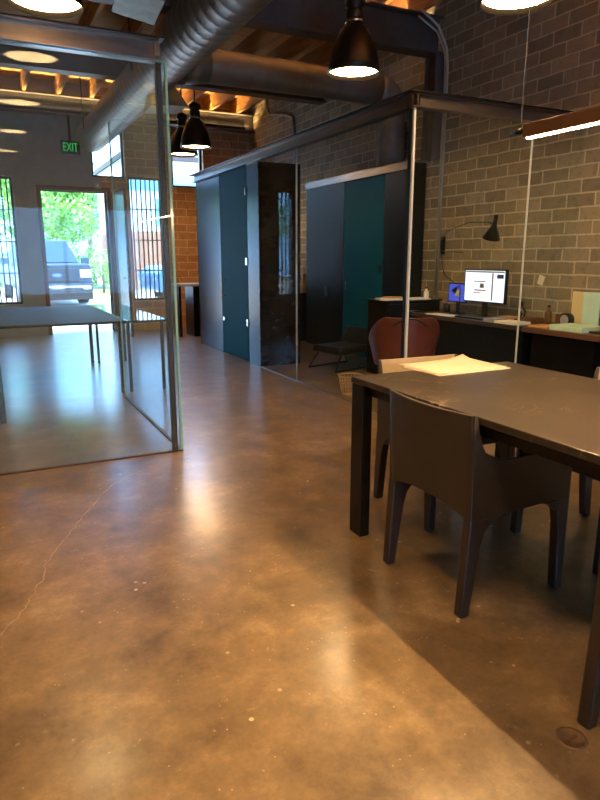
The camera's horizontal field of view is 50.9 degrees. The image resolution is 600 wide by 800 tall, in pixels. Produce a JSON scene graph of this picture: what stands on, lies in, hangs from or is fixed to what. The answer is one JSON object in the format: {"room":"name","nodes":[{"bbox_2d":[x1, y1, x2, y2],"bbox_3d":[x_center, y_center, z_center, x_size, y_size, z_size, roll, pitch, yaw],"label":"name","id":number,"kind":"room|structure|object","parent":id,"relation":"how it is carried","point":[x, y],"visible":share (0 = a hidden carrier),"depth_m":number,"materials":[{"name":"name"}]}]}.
{"room":"open-plan office","nodes":[
{"label":"open-plan office","id":0,"kind":"room"},
{"bbox_2d":[0,274,156,332],"bbox_3d":[-12.526,-6.099,33.581,36.000,0.230,47.790,-6,14,-26],"label":"ground","id":1,"kind":"structure","parent":0,"point":[97,300],"depth_m":19.03,"materials":[{"name":"white concrete"}]},
{"bbox_2d":[0,247,14,291],"bbox_3d":[-11.732,-5.248,24.404,2.456,2.213,2.769,-6,14,-26],"label":"shrub","id":2,"kind":"object","parent":1,"relation":"on","point":[5,252],"visible":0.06,"depth_m":24.25,"materials":[{"name":"green plant"}]},
{"bbox_2d":[0,240,93,302],"bbox_3d":[-8.211,-4.108,19.997,2.520,1.860,5.730,-7,15,-29],"label":"pickup truck","id":3,"kind":"object","parent":1,"relation":"on","point":[68,278],"visible":0.7,"depth_m":18.08,"materials":[{"name":"paint"}]},
{"bbox_2d":[0,257,7,263],"bbox_3d":[-8.658,-4.077,18.457,0.240,0.200,0.100,-7,15,-29],"label":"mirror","id":4,"kind":"object","parent":3,"relation":"attached to","point":[4,258],"depth_m":18.41,"materials":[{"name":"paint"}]},
{"bbox_2d":[12,263,91,285],"bbox_3d":[-7.221,-3.654,18.336,1.960,0.610,1.500,-7,15,-29],"label":"hood","id":5,"kind":"object","parent":3,"relation":"attached to","point":[84,271],"depth_m":17.87,"materials":[{"name":"paint"}]},
{"bbox_2d":[47,268,79,281],"bbox_3d":[-6.828,-3.498,17.671,1.238,0.380,0.146,-6,14,-26],"label":"grille","id":6,"kind":"object","parent":3,"relation":"attached to","point":[54,274],"depth_m":17.75,"materials":[{"name":"metal"}]},
{"bbox_2d":[81,257,88,263],"bbox_3d":[-6.682,-4.328,19.566,0.240,0.200,0.100,-7,15,-29],"label":"mirror","id":7,"kind":"object","parent":3,"relation":"attached to","point":[84,260],"depth_m":19.52,"materials":[{"name":"paint"}]},
{"bbox_2d":[0,179,98,244],"bbox_3d":[-11.959,-7.897,27.255,6.187,6.087,7.080,7,15,29],"label":"tree","id":8,"kind":"object","parent":1,"relation":"on","point":[59,209],"visible":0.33,"depth_m":26.65,"materials":[{"name":"green plant"}]},
{"bbox_2d":[60,155,100,258],"bbox_3d":[-13.243,-12.071,40.869,8.793,8.198,9.033,11,17,41],"label":"tree","id":9,"kind":"object","parent":1,"relation":"on","point":[94,197],"visible":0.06,"depth_m":40.06,"materials":[{"name":"green plant"}]},
{"bbox_2d":[93,285,140,295],"bbox_3d":[-8.999,-4.847,27.527,1.800,0.008,10.000,-6,14,-26],"label":"lawn","id":10,"kind":"structure","parent":1,"relation":"on","point":[98,291],"depth_m":25.51,"materials":[{"name":"green plant"}]},
{"bbox_2d":[70,236,107,285],"bbox_3d":[-9.411,-6.090,27.675,1.818,2.401,2.043,-6,14,-26],"label":"shrub","id":11,"kind":"object","parent":10,"relation":"on","point":[95,279],"visible":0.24,"depth_m":27.33,"materials":[{"name":"green plant"}]},
{"bbox_2d":[80,249,109,292],"bbox_3d":[-7.632,-5.029,24.358,2.023,1.774,1.662,0,13,0],"label":"shrub","id":12,"kind":"object","parent":10,"relation":"on","point":[96,266],"visible":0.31,"depth_m":24.26,"materials":[{"name":"green plant"}]},
{"bbox_2d":[94,152,197,289],"bbox_3d":[-3.963,-8.286,30.409,10.200,5.400,6.300,-6,14,-26],"label":"building","id":13,"kind":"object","parent":1,"relation":"on","point":[182,167],"visible":0.12,"depth_m":26.20,"materials":[{"name":"brick"}]},
{"bbox_2d":[138,264,164,297],"bbox_3d":[-2.702,-4.061,20.040,4.490,1.750,1.870,-8,15,-31],"label":"parked car","id":14,"kind":"object","parent":1,"relation":"on","point":[155,265],"visible":0.15,"depth_m":18.84,"materials":[{"name":"blue paint"}]},
{"bbox_2d":[0,75,249,336],"bbox_3d":[-4.838,-3.203,10.721,8.500,4.200,0.300,-6,14,-26],"label":"wall","id":15,"kind":"structure","parent":0,"point":[30,149],"depth_m":10.93,"materials":[{"name":"brick"}]},
{"bbox_2d":[0,176,22,304],"bbox_3d":[-5.045,-2.695,10.722,0.430,2.110,0.085,-6,14,-26],"label":"window","id":16,"kind":"structure","parent":15,"relation":"in","point":[1,177],"depth_m":10.79,"materials":[{"name":"metal"}]},
{"bbox_2d":[36,185,133,336],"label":"door","id":17,"kind":"structure","parent":15,"relation":"in","point":[119,195],"depth_m":10.90,"materials":[{"name":"metal"}]},
{"bbox_2d":[94,183,100,188],"bbox_3d":[-3.552,-3.760,11.053,0.100,0.100,0.044,-6,14,-26],"label":"alarm box","id":18,"kind":"object","parent":15,"relation":"attached to","point":[96,185],"visible":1,"depth_m":11.04,"materials":[{"name":"grey plastic"}]},
{"bbox_2d":[91,133,123,177],"bbox_3d":[-3.426,-4.337,11.157,0.570,0.780,0.050,-6,14,-26],"label":"window","id":19,"kind":"structure","parent":15,"relation":"in","point":[120,134],"depth_m":11.22,"materials":[{"name":"metal"}]},
{"bbox_2d":[128,177,164,300],"bbox_3d":[-2.839,-2.987,11.783,0.680,2.210,0.085,-6,14,-26],"label":"window","id":20,"kind":"structure","parent":15,"relation":"in","point":[133,240],"depth_m":11.77,"materials":[{"name":"metal"}]},
{"bbox_2d":[171,137,201,187],"bbox_3d":[-2.138,-4.431,11.794,0.590,0.880,0.050,-6,14,-26],"label":"window","id":21,"kind":"structure","parent":15,"relation":"in","point":[199,152],"depth_m":11.86,"materials":[{"name":"glass"}]},
{"bbox_2d":[0,0,443,112],"bbox_3d":[-1.091,-3.533,2.937,8.900,0.410,16.900,-6,14,-26],"label":"ceiling","id":22,"kind":"structure","parent":0,"point":[245,40],"depth_m":8.43,"materials":[{"name":"brown wood"}]},
{"bbox_2d":[7,0,83,18],"bbox_3d":[-1.627,-3.151,3.896,0.460,1.280,0.460,3,13,11],"label":"pendant lamp","id":23,"kind":"object","parent":22,"relation":"hanging from","point":[52,9],"visible":1,"depth_m":4.15,"materials":[{"name":"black metal"}]},
{"bbox_2d":[13,0,80,11],"bbox_3d":[-1.627,-2.561,4.030,0.432,0.001,0.432,3,13,11],"label":"diffuser","id":24,"kind":"object","parent":23,"relation":"attached to","point":[41,5],"depth_m":4.12,"materials":[{"name":"white plastic"}]},
{"bbox_2d":[0,88,254,133],"bbox_3d":[-4.682,-4.781,10.042,8.460,0.300,0.200,-6,14,-26],"label":"steel beam","id":25,"kind":"structure","parent":22,"relation":"attached to","point":[14,94],"depth_m":10.48,"materials":[{"name":"metal"}]},
{"bbox_2d":[60,114,79,154],"bbox_3d":[-3.813,-4.393,10.410,0.300,0.620,0.046,-6,14,-26],"label":"exit sign","id":26,"kind":"object","parent":25,"relation":"hanging from","point":[67,147],"visible":1,"depth_m":10.42,"materials":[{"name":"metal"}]},
{"bbox_2d":[0,98,244,129],"bbox_3d":[-3.537,-4.835,10.546,5.600,0.140,0.060,-6,14,-26],"label":"bar","id":27,"kind":"object","parent":25,"relation":"on","point":[9,103],"visible":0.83,"depth_m":10.46,"materials":[{"name":"wood"}]},
{"bbox_2d":[111,0,164,24],"bbox_3d":[-1.216,-3.416,4.934,0.546,0.677,0.548,-6,14,-26],"label":"ceiling vent","id":28,"kind":"object","parent":22,"relation":"in","point":[147,11],"visible":1,"depth_m":5.02,"materials":[{"name":"metal"}]},
{"bbox_2d":[0,44,326,104],"bbox_3d":[-3.433,-4.207,7.602,8.460,0.340,0.200,-6,14,-26],"label":"steel beam","id":29,"kind":"structure","parent":22,"relation":"attached to","point":[16,57],"depth_m":7.94,"materials":[{"name":"grey metal"}]},
{"bbox_2d":[76,0,272,151],"bbox_3d":[-1.656,-3.884,7.037,0.595,1.240,8.300,-6,14,-26],"label":"air duct","id":30,"kind":"object","parent":22,"relation":"hanging from","point":[192,30],"visible":0.91,"depth_m":5.94,"materials":[{"name":"metal"}]},
{"bbox_2d":[143,86,187,113],"bbox_3d":[-1.529,-3.413,7.106,0.400,0.290,0.480,-6,14,-26],"label":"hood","id":31,"kind":"object","parent":30,"relation":"attached to","point":[176,101],"depth_m":6.99,"materials":[{"name":"grey metal"}]},
{"bbox_2d":[180,49,405,166],"bbox_3d":[0.034,-3.323,7.226,2.784,1.078,0.420,-6,14,-26],"label":"duct","id":32,"kind":"object","parent":30,"relation":"attached to","point":[222,67],"visible":0.76,"depth_m":7.01,"materials":[{"name":"metal"}]},
{"bbox_2d":[170,88,197,157],"bbox_3d":[-1.847,-4.499,9.836,0.460,1.280,0.460,5,14,20],"label":"pendant lamp","id":33,"kind":"object","parent":22,"relation":"hanging from","point":[176,151],"visible":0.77,"depth_m":9.80,"materials":[{"name":"black metal"}]},
{"bbox_2d":[173,153,194,154],"bbox_3d":[-1.847,-3.909,9.970,0.432,0.001,0.432,5,14,20],"label":"diffuser","id":34,"kind":"object","parent":33,"relation":"attached to","point":[173,153],"depth_m":10.11,"materials":[{"name":"white plastic"}]},
{"bbox_2d":[180,90,211,150],"bbox_3d":[-1.535,-4.345,9.160,0.460,1.280,0.460,6,14,26],"label":"pendant lamp","id":35,"kind":"object","parent":22,"relation":"hanging from","point":[195,136],"visible":1,"depth_m":9.12,"materials":[{"name":"black metal"}]},
{"bbox_2d":[184,145,206,147],"bbox_3d":[-1.535,-3.755,9.294,0.432,0.001,0.432,6,14,27],"label":"diffuser","id":36,"kind":"object","parent":35,"relation":"attached to","point":[191,146],"depth_m":9.38,"materials":[{"name":"white plastic"}]},
{"bbox_2d":[87,0,444,57],"bbox_3d":[-2.229,-3.653,5.250,8.460,0.380,0.200,-6,14,-26],"label":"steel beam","id":37,"kind":"structure","parent":22,"relation":"attached to","point":[394,29],"depth_m":6.53,"materials":[{"name":"black metal"}]},
{"bbox_2d":[328,0,379,80],"bbox_3d":[0.473,-3.493,5.407,0.460,1.280,0.460,-6,14,-26],"label":"pendant lamp","id":38,"kind":"object","parent":22,"relation":"hanging from","point":[354,57],"visible":1,"depth_m":5.37,"materials":[{"name":"black metal"}]},
{"bbox_2d":[331,67,376,76],"bbox_3d":[0.473,-2.903,5.540,0.432,0.001,0.432,-6,14,-26],"label":"diffuser","id":39,"kind":"object","parent":38,"relation":"attached to","point":[346,71],"depth_m":5.59,"materials":[{"name":"white plastic"}]},
{"bbox_2d":[480,0,554,15],"bbox_3d":[1.374,-3.138,3.840,0.460,1.280,0.460,1,13,4],"label":"pendant lamp","id":40,"kind":"object","parent":22,"relation":"hanging from","point":[494,7],"visible":0.98,"depth_m":4.12,"materials":[{"name":"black metal"}]},
{"bbox_2d":[483,0,545,8],"bbox_3d":[1.374,-2.548,3.974,0.432,0.001,0.432,1,13,4],"label":"diffuser","id":41,"kind":"object","parent":40,"relation":"attached to","point":[499,4],"depth_m":4.09,"materials":[{"name":"white plastic"}]},
{"bbox_2d":[509,0,599,138],"bbox_3d":[1.395,-1.831,1.208,0.044,2.143,2.470,-6,14,-26],"label":"lamp","id":42,"kind":"object","parent":22,"relation":"hanging from","point":[590,116],"visible":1,"depth_m":2.30,"materials":[{"name":"brown wood"}]},
{"bbox_2d":[0,328,599,799],"bbox_3d":[-1.091,0.607,3.877,8.900,0.201,16.900,-6,14,-26],"label":"floor","id":43,"kind":"structure","parent":0,"point":[208,619],"depth_m":2.48,"materials":[{"name":"concrete"}]},
{"bbox_2d":[0,368,6,423],"bbox_3d":[-2.792,-0.219,5.257,0.534,0.800,0.558,-6,14,-26],"label":"leather chair","id":44,"kind":"object","parent":43,"relation":"on","point":[2,404],"visible":1,"depth_m":5.20,"materials":[{"name":"silver metal"}]},
{"bbox_2d":[0,305,125,392],"bbox_3d":[-3.361,-0.522,6.728,2.540,0.740,2.350,-6,14,-26],"label":"meeting table","id":45,"kind":"object","parent":43,"relation":"on","point":[74,315],"visible":0.95,"depth_m":6.51,"materials":[{"name":"metal"}]},
{"bbox_2d":[0,12,182,475],"bbox_3d":[-3.268,-0.910,4.083,4.483,2.668,2.013,-6,14,-26],"label":"glass wall","id":46,"kind":"structure","parent":43,"relation":"on","point":[15,30],"depth_m":3.95,"materials":[{"name":"metal"}]},
{"bbox_2d":[90,304,165,391],"bbox_3d":[-2.037,-0.668,7.372,0.400,0.740,2.350,-6,14,-26],"label":"side table","id":47,"kind":"object","parent":43,"relation":"on","point":[129,314],"visible":0.78,"depth_m":6.61,"materials":[{"name":"metal"}]},
{"bbox_2d":[171,283,200,336],"bbox_3d":[-1.457,-1.645,11.313,1.600,0.900,0.540,-6,14,-26],"label":"base cabinet","id":48,"kind":"object","parent":43,"relation":"on","point":[192,303],"visible":0.35,"depth_m":10.93,"materials":[{"name":"wood"}]},
{"bbox_2d":[171,283,198,286],"bbox_3d":[-1.457,-2.065,11.218,1.600,0.039,0.540,-6,14,-26],"label":"countertop","id":49,"kind":"structure","parent":48,"relation":"on","point":[177,284],"depth_m":10.74,"materials":[{"name":"white"}]},
{"bbox_2d":[195,161,299,365],"bbox_3d":[-0.818,-1.884,8.865,0.619,2.450,2.450,-6,14,-26],"label":"cabinet","id":50,"kind":"object","parent":43,"relation":"on","point":[246,216],"visible":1,"depth_m":8.02,"materials":[{"name":"teal wood"}]},
{"bbox_2d":[300,292,305,340],"bbox_3d":[0.053,-1.385,10.426,0.300,0.785,0.280,-6,14,-26],"label":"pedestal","id":51,"kind":"object","parent":43,"relation":"on","point":[302,295],"visible":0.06,"depth_m":10.29,"materials":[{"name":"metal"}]},
{"bbox_2d":[300,274,305,292],"bbox_3d":[0.062,-1.915,10.310,0.200,0.300,0.140,-6,14,-26],"label":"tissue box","id":52,"kind":"object","parent":51,"relation":"on","point":[303,284],"visible":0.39,"depth_m":10.26,"materials":[{"name":"brown cardboard"}]},
{"bbox_2d":[189,88,426,411],"bbox_3d":[-0.375,-1.615,7.428,0.130,2.562,5.660,-6,14,-26],"label":"glass wall","id":53,"kind":"structure","parent":43,"relation":"on","point":[407,101],"depth_m":5.33,"materials":[{"name":"metal"}]},
{"bbox_2d":[308,326,366,372],"bbox_3d":[0.537,-0.647,7.866,0.721,0.477,0.502,-11,17,-40],"label":"lounge chair","id":54,"kind":"object","parent":43,"relation":"on","point":[354,340],"visible":0.73,"depth_m":7.83,"materials":[{"name":"black leather"}]},
{"bbox_2d":[338,373,361,395],"bbox_3d":[0.500,-0.151,6.294,0.246,0.204,0.246,-6,14,-26],"label":"basket","id":55,"kind":"object","parent":43,"relation":"on","point":[344,377],"visible":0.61,"depth_m":6.29,"materials":[{"name":"wicker"}]},
{"bbox_2d":[305,160,425,357],"bbox_3d":[0.779,-1.877,8.835,0.308,2.450,2.630,-6,14,-26],"label":"wardrobe","id":56,"kind":"object","parent":43,"relation":"on","point":[355,222],"visible":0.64,"depth_m":8.56,"materials":[{"name":"teal wood"}]},
{"bbox_2d":[366,298,441,373],"bbox_3d":[1.226,-0.761,7.488,0.780,0.870,0.462,-6,14,-26],"label":"credenza","id":57,"kind":"object","parent":43,"relation":"on","point":[377,309],"visible":0.19,"depth_m":7.29,"materials":[{"name":"wood"}]},
{"bbox_2d":[375,298,402,300],"bbox_3d":[1.047,-1.161,7.238,0.320,0.020,0.200,-2,13,-11],"label":"paper stack","id":58,"kind":"object","parent":57,"relation":"on","point":[380,299],"visible":0.71,"depth_m":7.15,"materials":[{"name":"beige paper"}]},
{"bbox_2d":[383,296,402,297],"bbox_3d":[1.065,-1.180,7.242,0.220,0.012,0.160,1,13,6],"label":"folder","id":59,"kind":"object","parent":58,"relation":"on","point":[383,296],"visible":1,"depth_m":7.17,"materials":[{"name":"paper"}]},
{"bbox_2d":[409,297,430,299],"bbox_3d":[1.342,-1.178,7.316,0.280,0.018,0.200,-7,14,-27],"label":"magazine","id":60,"kind":"object","parent":57,"relation":"on","point":[410,298],"visible":0.79,"depth_m":7.25,"materials":[{"name":"beige paper"}]},
{"bbox_2d":[423,287,428,297],"bbox_3d":[1.467,-1.242,7.320,0.060,0.140,0.060,-6,14,-26],"label":"bottle","id":61,"kind":"object","parent":57,"relation":"on","point":[426,292],"visible":0.91,"depth_m":7.30,"materials":[{"name":"white plastic"}]},
{"bbox_2d":[369,317,439,364],"bbox_3d":[1.000,-0.405,6.058,0.677,0.813,0.602,0,13,0],"label":"tub chair","id":62,"kind":"object","parent":43,"relation":"on","point":[423,333],"visible":0.66,"depth_m":5.82,"materials":[{"name":"red leather"}]},
{"bbox_2d":[373,354,514,531],"bbox_3d":[0.771,0.196,3.426,0.534,0.800,0.558,-6,14,-24],"label":"leather chair","id":63,"kind":"object","parent":43,"relation":"on","point":[384,365],"visible":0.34,"depth_m":3.48,"materials":[{"name":"brown leather"}]},
{"bbox_2d":[350,362,599,536],"bbox_3d":[1.235,0.463,2.277,1.000,0.790,2.430,-6,14,-26],"label":"dining table","id":64,"kind":"object","parent":43,"relation":"on","point":[552,415],"visible":0.77,"depth_m":2.61,"materials":[{"name":"brown wood"}]},
{"bbox_2d":[399,354,509,375],"bbox_3d":[0.800,-0.192,3.310,0.510,0.027,0.400,-6,14,-26],"label":"sheets","id":65,"kind":"object","parent":64,"relation":"on","point":[460,364],"visible":1,"depth_m":3.26,"materials":[{"name":"paper"}]},
{"bbox_2d":[383,389,571,618],"bbox_3d":[0.727,0.370,2.661,0.558,0.800,0.534,-6,14,-26],"label":"leather chair","id":66,"kind":"object","parent":43,"relation":"on","point":[440,452],"visible":0.95,"depth_m":2.42,"materials":[{"name":"brown leather"}]},
{"bbox_2d":[411,311,554,365],"bbox_3d":[1.871,-0.496,6.612,0.560,0.740,1.630,-6,14,-26],"label":"office desk","id":67,"kind":"object","parent":43,"relation":"on","point":[491,342],"visible":0.43,"depth_m":6.21,"materials":[{"name":"wood"}]},
{"bbox_2d":[426,313,454,316],"bbox_3d":[1.529,-0.920,6.783,0.130,0.010,0.360,-8,15,-31],"label":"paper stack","id":68,"kind":"object","parent":67,"relation":"on","point":[439,314],"visible":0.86,"depth_m":6.74,"materials":[{"name":"white paper"}]},
{"bbox_2d":[444,298,449,311],"bbox_3d":[1.673,-1.083,7.163,0.074,0.160,0.074,-6,14,-26],"label":"pen cup","id":69,"kind":"object","parent":67,"relation":"on","point":[446,306],"visible":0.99,"depth_m":7.14,"materials":[{"name":"black plastic"}]},
{"bbox_2d":[448,282,466,313],"bbox_3d":[1.740,-1.121,6.936,0.130,0.335,0.300,-6,14,-26],"label":"monitor","id":70,"kind":"object","parent":67,"relation":"on","point":[452,297],"visible":0.75,"depth_m":6.94,"materials":[{"name":"black plastic"}]},
{"bbox_2d":[452,285,462,314],"bbox_3d":[1.681,-1.073,6.760,0.099,0.321,0.226,-4,13,-17],"label":"desk lamp","id":71,"kind":"object","parent":67,"relation":"on","point":[454,290],"visible":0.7,"depth_m":6.73,"materials":[{"name":"black plastic"}]},
{"bbox_2d":[455,315,486,319],"bbox_3d":[1.757,-0.837,6.402,0.130,0.018,0.400,-6,14,-26],"label":"keyboard","id":72,"kind":"object","parent":67,"relation":"on","point":[458,316],"visible":0.79,"depth_m":6.39,"materials":[{"name":"black plastic"}]},
{"bbox_2d":[464,269,508,317],"bbox_3d":[1.900,-1.095,6.474,0.190,0.490,0.600,-6,14,-26],"label":"desktop monitor","id":73,"kind":"object","parent":67,"relation":"on","point":[484,286],"visible":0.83,"depth_m":6.43,"materials":[{"name":"black plastic"}]},
{"bbox_2d":[483,317,508,321],"bbox_3d":[1.911,-0.785,6.143,0.200,0.030,0.140,-6,14,-26],"label":"paper stack","id":74,"kind":"object","parent":67,"relation":"on","point":[490,319],"visible":0.79,"depth_m":6.09,"materials":[{"name":"white paper"}]},
{"bbox_2d":[499,315,517,319],"bbox_3d":[2.083,-0.820,6.287,0.130,0.035,0.140,-6,14,-26],"label":"notebook","id":75,"kind":"object","parent":67,"relation":"on","point":[510,317],"visible":0.5,"depth_m":6.24,"materials":[{"name":"orange paper"}]},
{"bbox_2d":[494,320,530,324],"bbox_3d":[1.993,-0.729,5.917,0.200,0.022,0.260,-6,14,-26],"label":"paper stack","id":76,"kind":"object","parent":67,"relation":"on","point":[509,322],"visible":1,"depth_m":5.88,"materials":[{"name":"white paper"}]},
{"bbox_2d":[514,301,525,319],"bbox_3d":[2.156,-0.862,6.126,0.080,0.190,0.109,-6,14,-26],"label":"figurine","id":77,"kind":"object","parent":67,"relation":"on","point":[522,302],"visible":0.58,"depth_m":6.10,"materials":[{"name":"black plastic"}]},
{"bbox_2d":[520,316,543,323],"bbox_3d":[2.199,-0.761,5.992,0.170,0.050,0.140,-6,14,-26],"label":"book","id":78,"kind":"object","parent":67,"relation":"on","point":[531,319],"visible":0.79,"depth_m":5.94,"materials":[{"name":"brown paper"}]},
{"bbox_2d":[545,305,551,323],"bbox_3d":[2.333,-0.804,5.914,0.060,0.170,0.060,-6,14,-26],"label":"bottle","id":79,"kind":"object","parent":67,"relation":"on","point":[548,314],"visible":1,"depth_m":5.89,"materials":[{"name":"brown glass"}]},
{"bbox_2d":[418,91,587,362],"bbox_3d":[1.692,-1.158,5.414,1.823,2.562,0.120,-6,14,-26],"label":"glass wall","id":80,"kind":"structure","parent":43,"relation":"on","point":[430,100],"depth_m":5.07,"materials":[{"name":"metal"}]},
{"bbox_2d":[510,367,599,575],"bbox_3d":[1.424,0.297,2.983,0.558,0.800,0.534,-6,14,-26],"label":"leather chair","id":81,"kind":"object","parent":43,"relation":"on","point":[585,479],"visible":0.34,"depth_m":3.15,"materials":[{"name":"brown leather"}]},
{"bbox_2d":[522,326,599,377],"bbox_3d":[2.801,-0.080,4.782,0.570,0.740,2.480,-6,14,-26],"label":"desk","id":82,"kind":"object","parent":43,"relation":"on","point":[573,353],"visible":0.38,"depth_m":5.31,"materials":[{"name":"brown wood"}]},
{"bbox_2d":[528,324,548,328],"bbox_3d":[2.189,-0.657,5.622,0.200,0.012,0.220,-6,14,-26],"label":"folder","id":83,"kind":"object","parent":82,"relation":"on","point":[545,326],"visible":0.71,"depth_m":5.64,"materials":[{"name":"orange paper"}]},
{"bbox_2d":[555,313,560,323],"bbox_3d":[2.409,-0.737,5.773,0.100,0.100,0.100,-12,17,-42],"label":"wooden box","id":84,"kind":"object","parent":82,"relation":"on","point":[557,316],"visible":0.21,"depth_m":5.76,"materials":[{"name":"brown wood"}]},
{"bbox_2d":[559,313,573,323],"bbox_3d":[2.385,-0.718,5.639,0.064,0.124,0.124,-6,14,-26],"label":"speaker","id":85,"kind":"object","parent":82,"relation":"on","point":[564,317],"visible":0.68,"depth_m":5.60},
{"bbox_2d":[560,315,567,322],"bbox_3d":[2.358,-0.715,5.626,0.004,0.090,0.090,-6,14,-26],"label":"grille","id":86,"kind":"object","parent":85,"relation":"attached to","point":[563,318],"depth_m":5.62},
{"bbox_2d":[549,323,599,332],"bbox_3d":[2.341,-0.611,5.343,0.260,0.045,0.340,-6,14,-26],"label":"binder","id":87,"kind":"object","parent":82,"relation":"on","point":[568,327],"visible":0.98,"depth_m":5.25,"materials":[{"name":"green paper"}]},
{"bbox_2d":[571,291,599,325],"bbox_3d":[2.514,-0.802,5.588,0.080,0.310,0.290,-6,14,-26],"label":"booklet","id":88,"kind":"object","parent":82,"relation":"on","point":[585,309],"visible":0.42,"depth_m":5.54,"materials":[{"name":"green paper"}]},
{"bbox_2d":[589,330,599,334],"bbox_3d":[2.511,-0.541,5.102,0.200,0.015,0.260,-5,14,-20],"label":"notebook","id":89,"kind":"object","parent":82,"relation":"on","point":[592,332],"visible":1,"depth_m":5.14,"materials":[{"name":"black paper"}]},
{"bbox_2d":[555,727,587,749],"bbox_3d":[0.780,0.971,1.811,0.090,0.004,0.090,-6,14,-26],"label":"plug","id":90,"kind":"object","parent":43,"relation":"on","point":[571,738],"visible":1,"depth_m":1.81,"materials":[{"name":"metal"}]},
{"bbox_2d":[577,555,599,729],"bbox_3d":[1.173,0.595,1.669,0.558,0.800,0.534,-6,14,-26],"label":"leather chair","id":91,"kind":"object","parent":43,"relation":"on","point":[589,703],"visible":1,"depth_m":1.82,"materials":[{"name":"black leather"}]},
{"bbox_2d":[249,0,599,325],"bbox_3d":[2.757,-1.988,5.369,0.200,4.200,16.700,-6,14,-26],"label":"wall","id":92,"kind":"structure","parent":0,"point":[486,169],"depth_m":6.44,"materials":[{"name":"grey brick"}]},
{"bbox_2d":[265,99,294,163],"bbox_3d":[-0.352,-3.286,11.190,0.044,4.155,1.194,-6,14,-26],"label":"conduit","id":93,"kind":"object","parent":92,"relation":"attached to","point":[266,101],"visible":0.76,"depth_m":10.58,"materials":[{"name":"metal"}]},
{"bbox_2d":[418,15,445,294],"bbox_3d":[1.454,-2.704,7.193,0.403,2.989,0.020,-6,14,-26],"label":"conduit","id":94,"kind":"object","parent":92,"relation":"attached to","point":[419,16],"visible":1,"depth_m":7.25,"materials":[{"name":"metal"}]},
{"bbox_2d":[421,53,443,160],"bbox_3d":[1.521,-3.345,7.237,0.120,1.100,0.200,-6,14,-26],"label":"wall column","id":95,"kind":"structure","parent":92,"relation":"attached to","point":[434,66],"depth_m":7.21,"materials":[{"name":"metal"}]},
{"bbox_2d":[421,8,448,294],"bbox_3d":[1.473,-2.721,7.147,0.406,3.042,0.028,-6,14,-26],"label":"conduit","id":96,"kind":"object","parent":92,"relation":"attached to","point":[422,9],"visible":1,"depth_m":7.20,"materials":[{"name":"metal"}]},
{"bbox_2d":[440,215,500,282],"bbox_3d":[1.742,-1.550,6.656,0.178,0.684,1.584,-1,13,-5],"label":"wall lamp","id":97,"kind":"object","parent":92,"relation":"attached to","point":[492,234],"visible":0.98,"depth_m":5.89,"materials":[{"name":"black metal"}]},
{"bbox_2d":[537,275,544,284],"bbox_3d":[2.353,-1.170,6.150,0.004,0.107,0.094,-6,14,-26],"label":"tag","id":98,"kind":"object","parent":92,"relation":"attached to","point":[541,278],"visible":1,"depth_m":6.15,"materials":[{"name":"beige paper"}]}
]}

